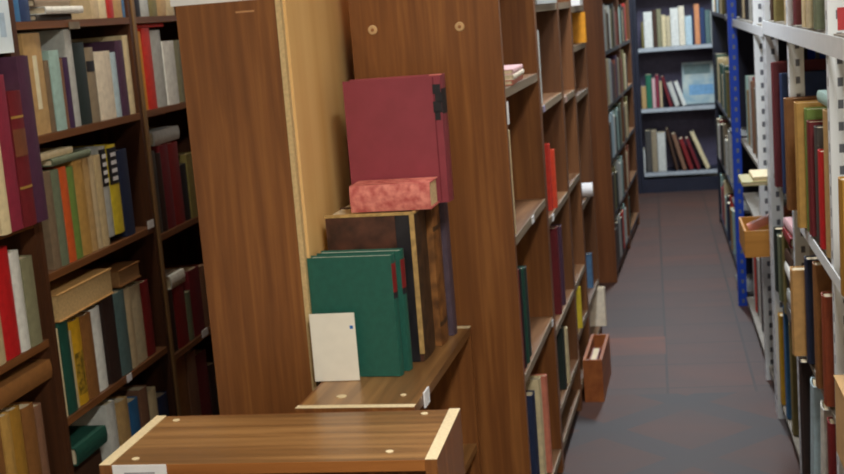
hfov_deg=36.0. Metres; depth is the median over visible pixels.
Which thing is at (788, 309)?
book
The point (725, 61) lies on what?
book
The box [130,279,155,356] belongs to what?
book
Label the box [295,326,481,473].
bookcase
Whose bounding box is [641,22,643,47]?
book
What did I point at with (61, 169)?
book
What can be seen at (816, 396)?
book
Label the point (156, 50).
book
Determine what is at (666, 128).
book
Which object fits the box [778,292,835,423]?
shelf
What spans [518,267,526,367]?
book
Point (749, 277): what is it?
shelf
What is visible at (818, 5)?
book
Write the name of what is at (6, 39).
paper sheet
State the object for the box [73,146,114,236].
book
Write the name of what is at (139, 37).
book
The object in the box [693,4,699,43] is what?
book
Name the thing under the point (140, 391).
book
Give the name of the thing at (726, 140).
book
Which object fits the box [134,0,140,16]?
book
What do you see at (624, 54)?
book
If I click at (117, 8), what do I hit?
book
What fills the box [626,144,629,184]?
book
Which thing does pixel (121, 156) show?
book
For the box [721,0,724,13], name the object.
book
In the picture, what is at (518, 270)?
book
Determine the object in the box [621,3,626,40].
book
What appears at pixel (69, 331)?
book
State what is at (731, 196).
book
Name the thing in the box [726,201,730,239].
book
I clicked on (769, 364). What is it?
shelf
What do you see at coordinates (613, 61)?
book
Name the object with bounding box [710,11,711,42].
book
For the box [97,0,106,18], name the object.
book
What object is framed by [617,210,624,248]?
book
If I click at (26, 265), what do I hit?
book
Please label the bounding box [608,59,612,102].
book
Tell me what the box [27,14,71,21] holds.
book
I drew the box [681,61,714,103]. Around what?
book
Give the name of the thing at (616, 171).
book
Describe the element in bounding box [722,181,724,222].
book
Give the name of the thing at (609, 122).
book
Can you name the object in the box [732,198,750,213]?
shelf
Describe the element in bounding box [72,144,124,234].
book
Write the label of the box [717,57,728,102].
book
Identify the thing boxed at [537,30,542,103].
book
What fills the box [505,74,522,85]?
book
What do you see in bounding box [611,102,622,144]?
book
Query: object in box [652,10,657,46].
book
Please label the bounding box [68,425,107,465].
book
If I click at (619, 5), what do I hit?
book
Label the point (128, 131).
bookcase
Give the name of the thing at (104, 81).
book
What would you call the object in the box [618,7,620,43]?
book
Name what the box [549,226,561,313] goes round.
book
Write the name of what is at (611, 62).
book
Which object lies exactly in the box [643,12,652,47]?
book
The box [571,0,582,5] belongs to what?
box
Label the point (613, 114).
book
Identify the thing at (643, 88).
book
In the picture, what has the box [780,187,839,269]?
shelf
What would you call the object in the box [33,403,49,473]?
book
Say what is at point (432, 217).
book
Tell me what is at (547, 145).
book
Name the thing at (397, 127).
book
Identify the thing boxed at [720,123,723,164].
book
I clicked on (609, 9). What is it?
book
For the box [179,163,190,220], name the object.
book
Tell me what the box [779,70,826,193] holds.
book
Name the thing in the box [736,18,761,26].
shelf
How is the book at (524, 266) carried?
on the bookcase at (471, 42)
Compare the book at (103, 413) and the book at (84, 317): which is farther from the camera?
the book at (103, 413)
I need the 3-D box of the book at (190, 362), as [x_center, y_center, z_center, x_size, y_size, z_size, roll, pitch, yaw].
[-0.868,0.574,4.519,0.177,0.352,0.088,-3,10,10]
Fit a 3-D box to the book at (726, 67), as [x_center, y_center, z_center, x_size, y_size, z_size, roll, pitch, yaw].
[1.845,-0.857,7.501,0.189,0.273,0.108,-3,10,10]
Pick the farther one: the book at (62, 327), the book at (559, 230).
the book at (559, 230)
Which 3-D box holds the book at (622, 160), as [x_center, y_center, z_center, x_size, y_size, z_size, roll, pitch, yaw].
[1.141,-0.361,7.924,0.180,0.200,0.098,-2,10,14]
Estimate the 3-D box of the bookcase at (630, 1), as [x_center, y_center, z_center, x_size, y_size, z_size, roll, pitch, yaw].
[1.382,-1.386,10.378,0.632,2.100,0.280,-3,10,10]
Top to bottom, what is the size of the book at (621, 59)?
0.200 m
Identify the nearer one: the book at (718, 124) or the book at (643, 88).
the book at (718, 124)
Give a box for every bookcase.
[0,1,69,473]
[8,0,177,473]
[99,408,464,473]
[130,0,213,415]
[175,0,354,414]
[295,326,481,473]
[348,0,563,473]
[534,0,581,468]
[557,0,589,407]
[570,0,601,336]
[583,0,630,282]
[618,0,639,244]
[628,0,641,193]
[632,0,717,193]
[710,0,807,273]
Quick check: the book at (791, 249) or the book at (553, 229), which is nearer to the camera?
the book at (791, 249)
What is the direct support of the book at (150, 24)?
on the book at (139, 37)
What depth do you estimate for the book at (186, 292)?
4.49 m
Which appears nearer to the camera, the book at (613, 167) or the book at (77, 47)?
the book at (77, 47)
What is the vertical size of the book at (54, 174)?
0.264 m
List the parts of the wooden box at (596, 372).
panel, panel, panel, panel, panel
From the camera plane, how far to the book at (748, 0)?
5.55 m
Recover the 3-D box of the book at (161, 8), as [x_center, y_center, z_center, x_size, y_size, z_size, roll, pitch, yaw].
[-0.969,-0.836,4.380,0.183,0.193,0.080,-3,10,10]
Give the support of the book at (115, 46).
on the bookcase at (128, 131)
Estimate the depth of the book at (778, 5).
4.08 m
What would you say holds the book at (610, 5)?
on the bookcase at (596, 53)
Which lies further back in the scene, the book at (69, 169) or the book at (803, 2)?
the book at (69, 169)
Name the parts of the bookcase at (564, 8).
shelf, shelf, shelf, shelf, shelf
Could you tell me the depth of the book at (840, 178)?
2.69 m
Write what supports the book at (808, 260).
on the storage rack at (829, 41)
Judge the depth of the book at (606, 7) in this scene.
7.34 m
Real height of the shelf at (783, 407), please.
0.015 m
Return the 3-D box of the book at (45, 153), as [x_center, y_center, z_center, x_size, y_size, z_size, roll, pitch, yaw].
[-1.090,-0.221,3.554,0.180,0.018,0.240,-3,10,10]
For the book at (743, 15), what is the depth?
5.95 m
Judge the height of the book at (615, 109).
0.240 m
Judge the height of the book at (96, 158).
0.270 m
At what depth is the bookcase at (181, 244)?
4.90 m
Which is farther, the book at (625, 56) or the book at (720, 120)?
the book at (625, 56)
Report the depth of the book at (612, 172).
7.19 m
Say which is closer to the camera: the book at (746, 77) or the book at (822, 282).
the book at (822, 282)
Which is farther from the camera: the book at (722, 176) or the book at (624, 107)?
the book at (722, 176)
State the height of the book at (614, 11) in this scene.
0.200 m
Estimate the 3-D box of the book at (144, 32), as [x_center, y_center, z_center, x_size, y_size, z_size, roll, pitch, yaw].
[-0.980,-0.545,4.256,0.193,0.262,0.072,-3,10,10]
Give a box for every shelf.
[729,127,746,137]
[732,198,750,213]
[735,274,753,294]
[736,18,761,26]
[741,138,757,167]
[743,192,791,215]
[747,296,774,385]
[768,20,843,37]
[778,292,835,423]
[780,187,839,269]
[781,404,799,460]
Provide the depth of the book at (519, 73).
3.60 m
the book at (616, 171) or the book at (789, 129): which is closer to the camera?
the book at (789, 129)
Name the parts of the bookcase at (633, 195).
panel, shelf, shelf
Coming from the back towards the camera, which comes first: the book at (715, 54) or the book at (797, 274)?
the book at (715, 54)
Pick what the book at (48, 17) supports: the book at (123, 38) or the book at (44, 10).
the book at (44, 10)
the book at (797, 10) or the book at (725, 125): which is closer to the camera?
the book at (797, 10)
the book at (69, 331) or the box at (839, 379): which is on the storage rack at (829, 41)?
the box at (839, 379)
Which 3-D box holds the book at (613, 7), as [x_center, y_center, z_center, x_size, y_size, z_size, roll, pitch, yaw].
[1.048,-1.239,7.689,0.184,0.230,0.129,-2,10,14]
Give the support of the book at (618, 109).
on the bookcase at (596, 53)
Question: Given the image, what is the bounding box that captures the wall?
[636,1,717,178]
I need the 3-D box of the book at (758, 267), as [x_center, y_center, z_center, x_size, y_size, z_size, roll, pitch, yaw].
[1.610,0.231,5.867,0.181,0.284,0.094,-3,10,10]
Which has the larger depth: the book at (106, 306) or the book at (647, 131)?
the book at (647, 131)
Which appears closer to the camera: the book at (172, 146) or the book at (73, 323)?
the book at (73, 323)
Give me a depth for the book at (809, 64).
4.20 m
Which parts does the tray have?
panel, panel, panel, panel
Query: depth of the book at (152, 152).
4.25 m
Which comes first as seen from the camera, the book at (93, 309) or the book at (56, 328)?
the book at (56, 328)
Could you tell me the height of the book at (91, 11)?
0.201 m
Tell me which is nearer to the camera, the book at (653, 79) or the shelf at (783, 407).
the shelf at (783, 407)
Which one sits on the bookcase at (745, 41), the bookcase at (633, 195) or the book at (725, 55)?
the book at (725, 55)
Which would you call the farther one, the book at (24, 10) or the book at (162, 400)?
the book at (162, 400)
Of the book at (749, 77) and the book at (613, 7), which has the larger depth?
the book at (613, 7)
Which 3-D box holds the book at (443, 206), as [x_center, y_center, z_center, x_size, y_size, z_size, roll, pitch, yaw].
[-0.039,0.069,3.479,0.240,0.395,0.050,-2,10,13]
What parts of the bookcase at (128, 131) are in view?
panel, panel, shelf, shelf, shelf, shelf, panel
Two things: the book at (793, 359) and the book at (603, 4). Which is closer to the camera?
the book at (793, 359)
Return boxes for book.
[0,55,48,222]
[0,74,23,231]
[0,148,11,235]
[0,245,20,360]
[0,317,6,365]
[0,359,51,409]
[0,405,27,473]
[0,412,16,473]
[0,433,5,473]
[6,90,36,227]
[7,249,30,352]
[9,402,41,473]
[13,0,20,21]
[17,29,81,126]
[17,33,51,134]
[18,0,30,21]
[19,255,42,346]
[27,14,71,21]
[28,0,69,7]
[29,6,83,14]
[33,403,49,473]
[40,146,72,160]
[41,50,67,130]
[41,149,90,166]
[42,166,76,262]
[42,169,69,265]
[42,170,61,269]
[43,60,56,131]
[50,268,113,322]
[51,158,92,255]
[55,319,77,414]
[56,328,68,416]
[59,58,69,128]
[60,57,75,127]
[65,166,83,258]
[67,317,88,405]
[68,330,79,407]
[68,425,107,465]
[69,400,119,461]
[70,0,99,19]
[70,312,99,398]
[71,35,135,113]
[72,42,92,124]
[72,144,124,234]
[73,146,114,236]
[76,261,140,287]
[81,157,98,251]
[81,305,108,391]
[83,40,129,115]
[84,47,100,122]
[87,156,102,248]
[90,154,109,246]
[93,51,116,120]
[93,294,121,383]
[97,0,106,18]
[104,396,131,445]
[105,0,113,17]
[108,385,149,428]
[109,52,121,116]
[109,148,135,237]
[112,0,122,17]
[112,286,138,368]
[112,289,132,375]
[121,0,125,17]
[123,282,147,362]
[127,396,140,435]
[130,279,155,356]
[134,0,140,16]
[137,23,163,27]
[137,28,157,109]
[138,31,148,109]
[139,0,148,16]
[146,0,157,16]
[147,386,158,420]
[149,30,167,107]
[149,125,179,145]
[151,143,175,228]
[151,151,162,232]
[154,152,168,231]
[156,0,166,15]
[156,391,168,415]
[161,40,179,104]
[165,0,174,15]
[165,264,209,327]
[165,265,204,336]
[165,268,184,289]
[166,141,185,224]
[167,289,177,351]
[170,40,185,102]
[172,283,189,348]
[175,355,190,415]
[178,152,197,217]
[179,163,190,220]
[184,290,194,340]
[184,349,201,415]
[194,348,211,414]
[207,361,219,414]
[307,253,403,376]
[317,248,412,370]
[324,207,435,361]
[342,73,453,202]
[346,202,448,345]
[349,177,438,212]
[438,202,456,335]
[504,64,522,74]
[505,69,523,79]
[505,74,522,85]
[508,130,515,233]
[518,265,531,356]
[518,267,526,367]
[518,270,524,367]
[519,266,529,363]
[526,376,546,473]
[526,390,539,473]
[530,374,552,472]
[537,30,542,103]
[544,143,553,210]
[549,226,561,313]
[550,149,557,207]
[550,224,565,304]
[556,325,566,389]
[564,326,570,382]
[572,12,586,42]
[576,286,582,327]
[586,253,593,287]
[589,286,606,325]
[590,347,600,358]
[603,4,606,50]
[604,3,614,46]
[605,6,610,48]
[605,10,607,49]
[605,55,618,96]
[606,13,609,48]
[606,58,609,105]
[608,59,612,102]
[608,107,619,149]
[609,9,612,47]
[609,111,614,157]
[609,122,612,159]
[611,59,616,97]
[611,62,613,100]
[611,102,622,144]
[611,159,620,203]
[612,166,616,209]
[612,172,615,213]
[613,7,615,45]
[613,64,615,99]
[613,114,616,153]
[614,11,617,44]
[614,213,621,256]
[614,220,620,261]
[615,116,617,151]
[615,155,623,196]
[615,170,618,206]
[615,227,617,264]
[617,58,619,94]
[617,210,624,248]
[618,4,622,42]
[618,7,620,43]
[618,109,620,146]
[618,161,622,199]
[619,203,625,244]
[620,216,623,252]
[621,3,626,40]
[621,7,625,41]
[621,50,624,89]
[621,59,623,90]
[622,160,624,193]
[623,96,628,135]
[623,102,627,137]
[624,54,626,88]
[624,107,625,139]
[624,207,627,241]
[625,56,627,87]
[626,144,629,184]
[626,151,628,186]
[628,196,630,232]
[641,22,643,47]
[641,85,646,108]
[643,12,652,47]
[643,147,645,172]
[645,129,651,171]
[646,74,652,107]
[651,129,657,171]
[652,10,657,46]
[652,77,655,107]
[655,73,659,107]
[656,9,661,46]
[657,130,666,171]
[659,80,662,107]
[661,14,666,46]
[661,76,672,106]
[665,16,670,45]
[665,126,678,170]
[667,82,679,106]
[669,8,678,45]
[671,131,686,169]
[674,81,685,105]
[678,6,684,45]
[678,137,693,169]
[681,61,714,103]
[684,15,692,44]
[685,136,699,168]
[689,129,709,168]
[691,9,694,44]
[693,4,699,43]
[699,8,705,43]
[704,10,710,43]
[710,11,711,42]
[714,53,727,99]
[716,54,728,100]
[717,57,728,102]
[717,118,718,155]
[718,124,720,158]
[719,119,722,150]
[720,63,722,107]
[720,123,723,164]
[720,173,726,202]
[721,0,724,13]
[722,65,725,111]
[722,74,723,108]
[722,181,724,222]
[723,59,728,64]
[723,122,730,169]
[724,65,728,113]
[724,179,732,226]
[725,71,730,117]
[725,139,728,174]
[725,196,726,229]
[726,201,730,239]
[727,127,730,175]
[728,130,732,182]
[730,195,733,206]
[730,207,733,249]
[732,209,735,253]
[738,174,767,185]
[739,0,741,17]
[742,0,744,17]
[744,0,748,18]
[745,75,753,142]
[747,90,749,144]
[747,205,791,230]
[748,0,750,19]
[748,75,754,146]
[749,169,766,181]
[750,81,755,152]
[752,257,754,302]
[753,87,757,157]
[754,257,757,312]
[756,257,758,315]
[757,257,760,320]
[759,257,763,332]
[770,0,773,19]
[771,58,825,186]
[773,0,784,20]
[773,226,782,291]
[777,234,783,301]
[778,312,785,404]
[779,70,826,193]
[781,232,788,313]
[782,226,819,247]
[783,95,816,209]
[783,217,814,237]
[783,305,791,418]
[784,0,785,22]
[784,248,793,266]
[784,261,789,281]
[786,277,789,289]
[786,288,790,306]
[786,301,791,330]
[788,245,825,259]
[789,324,798,435]
[790,266,806,355]
[793,0,801,24]
[794,100,824,227]
[799,357,814,473]
[801,0,805,26]
[804,106,826,231]
[804,255,829,363]
[806,0,813,27]
[806,119,822,236]
[810,377,823,473]
[812,260,831,388]
[813,0,824,28]
[814,125,823,242]
[817,90,826,106]
[818,149,825,249]
[820,400,831,473]
[821,292,834,406]
[823,109,830,257]
[827,417,836,473]
[838,176,843,296]
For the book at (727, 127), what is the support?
on the bookcase at (745, 41)
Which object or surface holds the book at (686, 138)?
on the bookcase at (664, 61)
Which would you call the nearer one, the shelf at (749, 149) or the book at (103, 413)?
the book at (103, 413)
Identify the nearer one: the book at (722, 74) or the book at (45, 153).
the book at (45, 153)
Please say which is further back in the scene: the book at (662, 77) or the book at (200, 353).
the book at (662, 77)
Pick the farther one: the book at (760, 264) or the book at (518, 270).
the book at (760, 264)
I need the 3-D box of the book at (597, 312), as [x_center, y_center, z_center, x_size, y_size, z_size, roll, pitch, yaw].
[0.742,0.319,5.939,0.195,0.178,0.034,-3,10,10]
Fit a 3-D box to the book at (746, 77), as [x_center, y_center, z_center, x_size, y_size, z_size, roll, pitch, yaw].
[1.587,-0.595,5.998,0.177,0.306,0.074,-3,10,10]
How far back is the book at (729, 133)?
7.31 m
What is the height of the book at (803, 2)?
0.170 m
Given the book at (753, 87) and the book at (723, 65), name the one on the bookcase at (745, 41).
the book at (723, 65)
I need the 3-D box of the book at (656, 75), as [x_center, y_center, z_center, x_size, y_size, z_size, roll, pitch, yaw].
[1.868,-1.163,10.319,0.022,0.258,0.194,-3,10,10]
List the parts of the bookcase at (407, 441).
panel, panel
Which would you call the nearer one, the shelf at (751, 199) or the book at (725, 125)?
the shelf at (751, 199)
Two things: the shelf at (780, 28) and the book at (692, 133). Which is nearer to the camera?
the shelf at (780, 28)
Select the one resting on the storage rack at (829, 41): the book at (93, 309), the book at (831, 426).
the book at (831, 426)
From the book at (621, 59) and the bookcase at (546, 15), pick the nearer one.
the bookcase at (546, 15)
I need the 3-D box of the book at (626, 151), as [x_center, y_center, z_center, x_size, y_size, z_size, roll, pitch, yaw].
[1.207,-0.422,8.189,0.176,0.220,0.118,-2,10,14]
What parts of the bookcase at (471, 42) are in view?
shelf, shelf, panel, shelf, shelf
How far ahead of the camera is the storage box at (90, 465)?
3.69 m
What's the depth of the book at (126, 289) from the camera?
3.99 m
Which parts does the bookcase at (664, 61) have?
shelf, shelf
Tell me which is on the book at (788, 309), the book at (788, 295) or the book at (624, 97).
the book at (788, 295)
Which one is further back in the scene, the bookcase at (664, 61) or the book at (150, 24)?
the bookcase at (664, 61)
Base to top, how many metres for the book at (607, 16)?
0.200 m
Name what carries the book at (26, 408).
on the bookcase at (26, 240)
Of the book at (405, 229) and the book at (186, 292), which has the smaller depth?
the book at (405, 229)
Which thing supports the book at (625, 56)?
on the bookcase at (633, 195)
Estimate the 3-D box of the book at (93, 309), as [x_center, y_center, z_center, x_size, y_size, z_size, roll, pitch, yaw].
[-1.026,0.328,3.784,0.191,0.244,0.064,-3,10,10]
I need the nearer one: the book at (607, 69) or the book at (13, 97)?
the book at (13, 97)
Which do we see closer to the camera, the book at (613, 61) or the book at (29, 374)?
the book at (29, 374)
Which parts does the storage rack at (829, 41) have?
post, post, post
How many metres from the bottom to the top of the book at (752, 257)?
0.370 m
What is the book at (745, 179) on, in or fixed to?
on the storage rack at (758, 203)
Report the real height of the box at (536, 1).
0.215 m
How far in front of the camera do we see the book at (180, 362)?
4.39 m
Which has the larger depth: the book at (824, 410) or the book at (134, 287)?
the book at (134, 287)
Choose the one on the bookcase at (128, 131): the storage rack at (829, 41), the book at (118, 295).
the book at (118, 295)
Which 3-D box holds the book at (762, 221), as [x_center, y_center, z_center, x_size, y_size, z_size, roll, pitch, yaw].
[1.314,-0.077,4.865,0.195,0.109,0.040,-3,10,10]
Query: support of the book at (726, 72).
on the bookcase at (745, 41)
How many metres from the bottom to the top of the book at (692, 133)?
0.302 m
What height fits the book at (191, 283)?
0.235 m
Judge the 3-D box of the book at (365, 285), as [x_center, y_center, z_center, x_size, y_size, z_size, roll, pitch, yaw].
[-0.158,0.189,3.130,0.213,0.295,0.034,-2,10,14]
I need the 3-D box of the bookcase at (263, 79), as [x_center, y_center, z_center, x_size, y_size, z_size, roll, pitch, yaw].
[-0.237,0.084,4.029,0.256,1.612,1.802,-3,10,10]
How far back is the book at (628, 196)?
8.21 m
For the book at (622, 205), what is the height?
0.240 m
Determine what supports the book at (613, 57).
on the bookcase at (596, 53)
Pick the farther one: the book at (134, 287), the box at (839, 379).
the book at (134, 287)
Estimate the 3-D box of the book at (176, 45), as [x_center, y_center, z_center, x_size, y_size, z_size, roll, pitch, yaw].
[-0.931,-0.571,4.526,0.187,0.214,0.064,-3,10,10]
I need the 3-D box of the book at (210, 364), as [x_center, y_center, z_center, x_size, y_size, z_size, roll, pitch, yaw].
[-0.838,0.585,4.721,0.190,0.256,0.066,-3,10,10]
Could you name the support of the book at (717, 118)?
on the bookcase at (745, 41)
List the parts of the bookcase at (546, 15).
panel, shelf, shelf, shelf, shelf, shelf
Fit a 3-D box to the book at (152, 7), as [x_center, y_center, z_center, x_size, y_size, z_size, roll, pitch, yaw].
[-0.980,-0.815,4.306,0.180,0.177,0.070,-3,10,10]
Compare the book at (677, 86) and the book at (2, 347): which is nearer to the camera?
the book at (2, 347)
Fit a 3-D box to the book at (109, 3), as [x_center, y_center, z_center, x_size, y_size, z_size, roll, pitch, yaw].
[-1.045,-0.767,3.960,0.192,0.211,0.044,-3,10,10]
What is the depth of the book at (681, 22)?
10.10 m
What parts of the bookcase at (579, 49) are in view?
panel, shelf, shelf, shelf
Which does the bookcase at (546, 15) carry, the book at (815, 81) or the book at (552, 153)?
the book at (552, 153)
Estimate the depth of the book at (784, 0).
3.80 m
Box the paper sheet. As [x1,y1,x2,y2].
[0,0,13,53]
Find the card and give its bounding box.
[309,312,359,380]
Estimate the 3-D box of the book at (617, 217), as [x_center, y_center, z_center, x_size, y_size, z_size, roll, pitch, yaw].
[1.061,-0.008,7.510,0.177,0.240,0.119,-2,10,14]
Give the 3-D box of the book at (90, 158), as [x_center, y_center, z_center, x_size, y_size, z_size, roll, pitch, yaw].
[-1.035,-0.097,3.811,0.174,0.271,0.032,-3,10,10]
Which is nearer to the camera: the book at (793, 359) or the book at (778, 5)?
the book at (778, 5)
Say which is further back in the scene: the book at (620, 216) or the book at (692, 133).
the book at (692, 133)
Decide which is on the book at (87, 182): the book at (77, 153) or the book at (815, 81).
the book at (77, 153)
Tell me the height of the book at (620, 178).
0.220 m
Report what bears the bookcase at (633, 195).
on the floor
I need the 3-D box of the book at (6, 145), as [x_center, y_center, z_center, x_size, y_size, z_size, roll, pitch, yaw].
[-1.114,-0.200,3.195,0.214,0.381,0.060,-3,10,10]
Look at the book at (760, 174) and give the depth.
4.77 m
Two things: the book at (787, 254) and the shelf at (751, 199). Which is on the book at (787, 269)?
the book at (787, 254)
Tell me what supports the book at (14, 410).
on the bookcase at (26, 240)
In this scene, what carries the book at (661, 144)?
on the bookcase at (664, 61)
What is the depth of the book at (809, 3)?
3.23 m
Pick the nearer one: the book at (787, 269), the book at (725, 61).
the book at (787, 269)
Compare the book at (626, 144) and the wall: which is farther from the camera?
the wall
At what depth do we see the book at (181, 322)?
4.40 m
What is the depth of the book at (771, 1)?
4.24 m
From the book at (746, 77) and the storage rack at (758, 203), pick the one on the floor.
the storage rack at (758, 203)
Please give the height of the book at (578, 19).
0.130 m
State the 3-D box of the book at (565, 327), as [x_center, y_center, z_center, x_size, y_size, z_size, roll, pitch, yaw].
[0.433,0.426,4.685,0.193,0.200,0.038,-2,10,13]
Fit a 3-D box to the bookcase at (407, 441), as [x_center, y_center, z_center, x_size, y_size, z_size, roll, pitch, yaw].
[-0.260,0.762,2.795,0.699,0.700,0.326,-3,10,10]
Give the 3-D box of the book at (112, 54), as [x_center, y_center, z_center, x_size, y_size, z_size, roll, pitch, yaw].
[-1.025,-0.462,3.996,0.186,0.197,0.042,-3,10,10]
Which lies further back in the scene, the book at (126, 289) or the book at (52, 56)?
the book at (126, 289)
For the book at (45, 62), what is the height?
0.194 m
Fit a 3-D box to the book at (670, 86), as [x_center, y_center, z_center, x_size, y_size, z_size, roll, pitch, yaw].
[1.984,-1.132,10.268,0.092,0.197,0.120,-3,10,10]
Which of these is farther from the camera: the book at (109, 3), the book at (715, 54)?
the book at (715, 54)
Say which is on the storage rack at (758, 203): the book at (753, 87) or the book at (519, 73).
the book at (753, 87)
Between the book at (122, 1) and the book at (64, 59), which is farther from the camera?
the book at (122, 1)
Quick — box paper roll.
[582,182,593,196]
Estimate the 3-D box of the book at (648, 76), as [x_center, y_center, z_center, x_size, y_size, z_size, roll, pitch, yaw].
[1.804,-1.162,10.328,0.042,0.263,0.187,-3,10,10]
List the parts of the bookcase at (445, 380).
panel, panel, panel, panel, shelf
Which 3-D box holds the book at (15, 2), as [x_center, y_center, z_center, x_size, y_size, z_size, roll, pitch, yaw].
[-1.150,-0.656,3.369,0.193,0.210,0.048,-3,10,10]
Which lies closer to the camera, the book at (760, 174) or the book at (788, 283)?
the book at (788, 283)
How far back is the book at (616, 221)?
7.34 m
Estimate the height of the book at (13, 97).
0.338 m
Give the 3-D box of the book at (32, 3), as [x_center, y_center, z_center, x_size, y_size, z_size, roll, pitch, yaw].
[-1.102,-0.642,3.602,0.170,0.020,0.220,-3,10,10]
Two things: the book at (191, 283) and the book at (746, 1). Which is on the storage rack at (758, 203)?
the book at (746, 1)
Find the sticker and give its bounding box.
[837,7,843,29]
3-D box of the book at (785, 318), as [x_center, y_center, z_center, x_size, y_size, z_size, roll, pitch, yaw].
[1.337,0.428,4.474,0.173,0.390,0.058,-3,10,10]
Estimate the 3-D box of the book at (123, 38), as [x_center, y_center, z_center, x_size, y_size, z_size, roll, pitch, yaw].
[-1.010,-0.504,4.087,0.196,0.245,0.044,-3,10,10]
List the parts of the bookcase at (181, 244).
panel, shelf, panel, shelf, panel, shelf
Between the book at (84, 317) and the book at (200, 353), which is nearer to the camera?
the book at (84, 317)
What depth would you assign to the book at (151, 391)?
4.14 m
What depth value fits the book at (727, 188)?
8.17 m
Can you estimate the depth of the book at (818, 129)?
3.24 m
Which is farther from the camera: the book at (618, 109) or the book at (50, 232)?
the book at (618, 109)
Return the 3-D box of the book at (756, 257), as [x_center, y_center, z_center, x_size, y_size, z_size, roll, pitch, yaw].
[1.625,0.194,5.950,0.183,0.326,0.076,-3,10,10]
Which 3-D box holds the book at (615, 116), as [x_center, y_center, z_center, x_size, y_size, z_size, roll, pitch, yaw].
[1.044,-0.592,7.541,0.176,0.200,0.098,-2,10,14]
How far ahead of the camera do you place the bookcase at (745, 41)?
6.86 m
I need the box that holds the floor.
[557,190,799,473]
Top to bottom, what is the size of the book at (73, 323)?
0.241 m
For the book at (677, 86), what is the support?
on the bookcase at (664, 61)
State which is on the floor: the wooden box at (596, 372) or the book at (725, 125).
the wooden box at (596, 372)
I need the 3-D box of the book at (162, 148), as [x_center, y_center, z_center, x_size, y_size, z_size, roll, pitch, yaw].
[-0.936,-0.166,4.368,0.181,0.281,0.076,-3,10,10]
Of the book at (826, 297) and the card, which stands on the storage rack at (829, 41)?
the book at (826, 297)
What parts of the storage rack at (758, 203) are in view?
post, post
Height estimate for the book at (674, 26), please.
0.292 m
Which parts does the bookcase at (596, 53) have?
panel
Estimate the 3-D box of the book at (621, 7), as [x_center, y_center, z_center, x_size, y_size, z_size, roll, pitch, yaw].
[1.202,-1.360,8.352,0.198,0.220,0.118,-2,10,14]
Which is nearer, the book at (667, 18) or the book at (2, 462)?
the book at (2, 462)
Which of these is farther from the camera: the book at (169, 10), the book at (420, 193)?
the book at (169, 10)
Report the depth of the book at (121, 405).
3.90 m
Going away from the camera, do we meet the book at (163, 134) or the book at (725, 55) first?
the book at (163, 134)
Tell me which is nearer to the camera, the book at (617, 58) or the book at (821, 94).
the book at (821, 94)
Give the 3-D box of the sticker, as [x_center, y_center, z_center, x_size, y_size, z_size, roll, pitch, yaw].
[0.936,-0.486,2.893,0.022,0.050,0.001,-3,10,10]
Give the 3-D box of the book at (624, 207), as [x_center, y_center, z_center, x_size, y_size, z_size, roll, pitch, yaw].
[1.154,-0.074,7.965,0.196,0.200,0.098,-2,10,14]
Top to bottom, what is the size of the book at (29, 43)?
0.269 m
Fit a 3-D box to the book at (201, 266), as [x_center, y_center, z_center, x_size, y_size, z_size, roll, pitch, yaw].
[-0.867,0.217,4.670,0.189,0.227,0.056,-3,10,10]
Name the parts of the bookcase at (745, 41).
panel, shelf, shelf, shelf, shelf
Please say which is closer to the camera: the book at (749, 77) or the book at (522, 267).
the book at (522, 267)
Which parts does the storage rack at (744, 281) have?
post, post, panel, post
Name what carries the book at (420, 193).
on the book at (405, 229)
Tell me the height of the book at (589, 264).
0.153 m
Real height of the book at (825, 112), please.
0.348 m
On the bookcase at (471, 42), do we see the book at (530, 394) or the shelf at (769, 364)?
the book at (530, 394)
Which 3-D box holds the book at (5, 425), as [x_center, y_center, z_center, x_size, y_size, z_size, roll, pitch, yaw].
[-1.107,0.590,3.241,0.194,0.300,0.044,-3,10,10]
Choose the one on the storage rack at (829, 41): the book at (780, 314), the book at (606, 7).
the book at (780, 314)
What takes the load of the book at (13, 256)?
on the bookcase at (26, 240)
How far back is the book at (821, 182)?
3.16 m
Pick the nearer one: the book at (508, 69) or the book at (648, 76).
the book at (508, 69)
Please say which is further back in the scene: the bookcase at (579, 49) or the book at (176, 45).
the bookcase at (579, 49)
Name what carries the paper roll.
on the bookcase at (579, 49)
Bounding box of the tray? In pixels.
[739,214,791,257]
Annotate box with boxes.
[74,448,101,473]
[170,0,245,6]
[535,0,556,3]
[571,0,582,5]
[583,334,610,401]
[833,375,843,467]
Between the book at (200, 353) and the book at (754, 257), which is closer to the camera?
the book at (200, 353)
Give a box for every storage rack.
[725,0,825,305]
[732,0,791,412]
[762,0,843,473]
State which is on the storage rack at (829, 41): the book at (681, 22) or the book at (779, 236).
the book at (779, 236)
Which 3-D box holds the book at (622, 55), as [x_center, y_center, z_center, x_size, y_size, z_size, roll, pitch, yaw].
[1.180,-1.044,8.183,0.182,0.250,0.118,-2,10,14]
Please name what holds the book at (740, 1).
on the storage rack at (758, 203)
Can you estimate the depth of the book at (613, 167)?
7.31 m
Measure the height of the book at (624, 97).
0.250 m
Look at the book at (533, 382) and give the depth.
3.98 m
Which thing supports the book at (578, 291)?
on the bookcase at (564, 8)
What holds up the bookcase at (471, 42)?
on the floor
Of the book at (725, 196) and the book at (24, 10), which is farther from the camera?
the book at (725, 196)
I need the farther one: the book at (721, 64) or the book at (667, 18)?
the book at (667, 18)
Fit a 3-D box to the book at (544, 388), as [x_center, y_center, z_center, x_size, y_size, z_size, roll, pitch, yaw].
[0.301,0.594,4.135,0.212,0.317,0.029,-2,10,13]
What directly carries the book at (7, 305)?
on the bookcase at (26, 240)
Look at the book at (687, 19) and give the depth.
10.10 m
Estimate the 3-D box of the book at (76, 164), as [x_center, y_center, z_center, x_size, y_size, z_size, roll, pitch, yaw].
[-1.054,-0.082,3.722,0.182,0.274,0.064,-3,10,10]
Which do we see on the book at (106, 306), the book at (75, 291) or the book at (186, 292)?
the book at (75, 291)

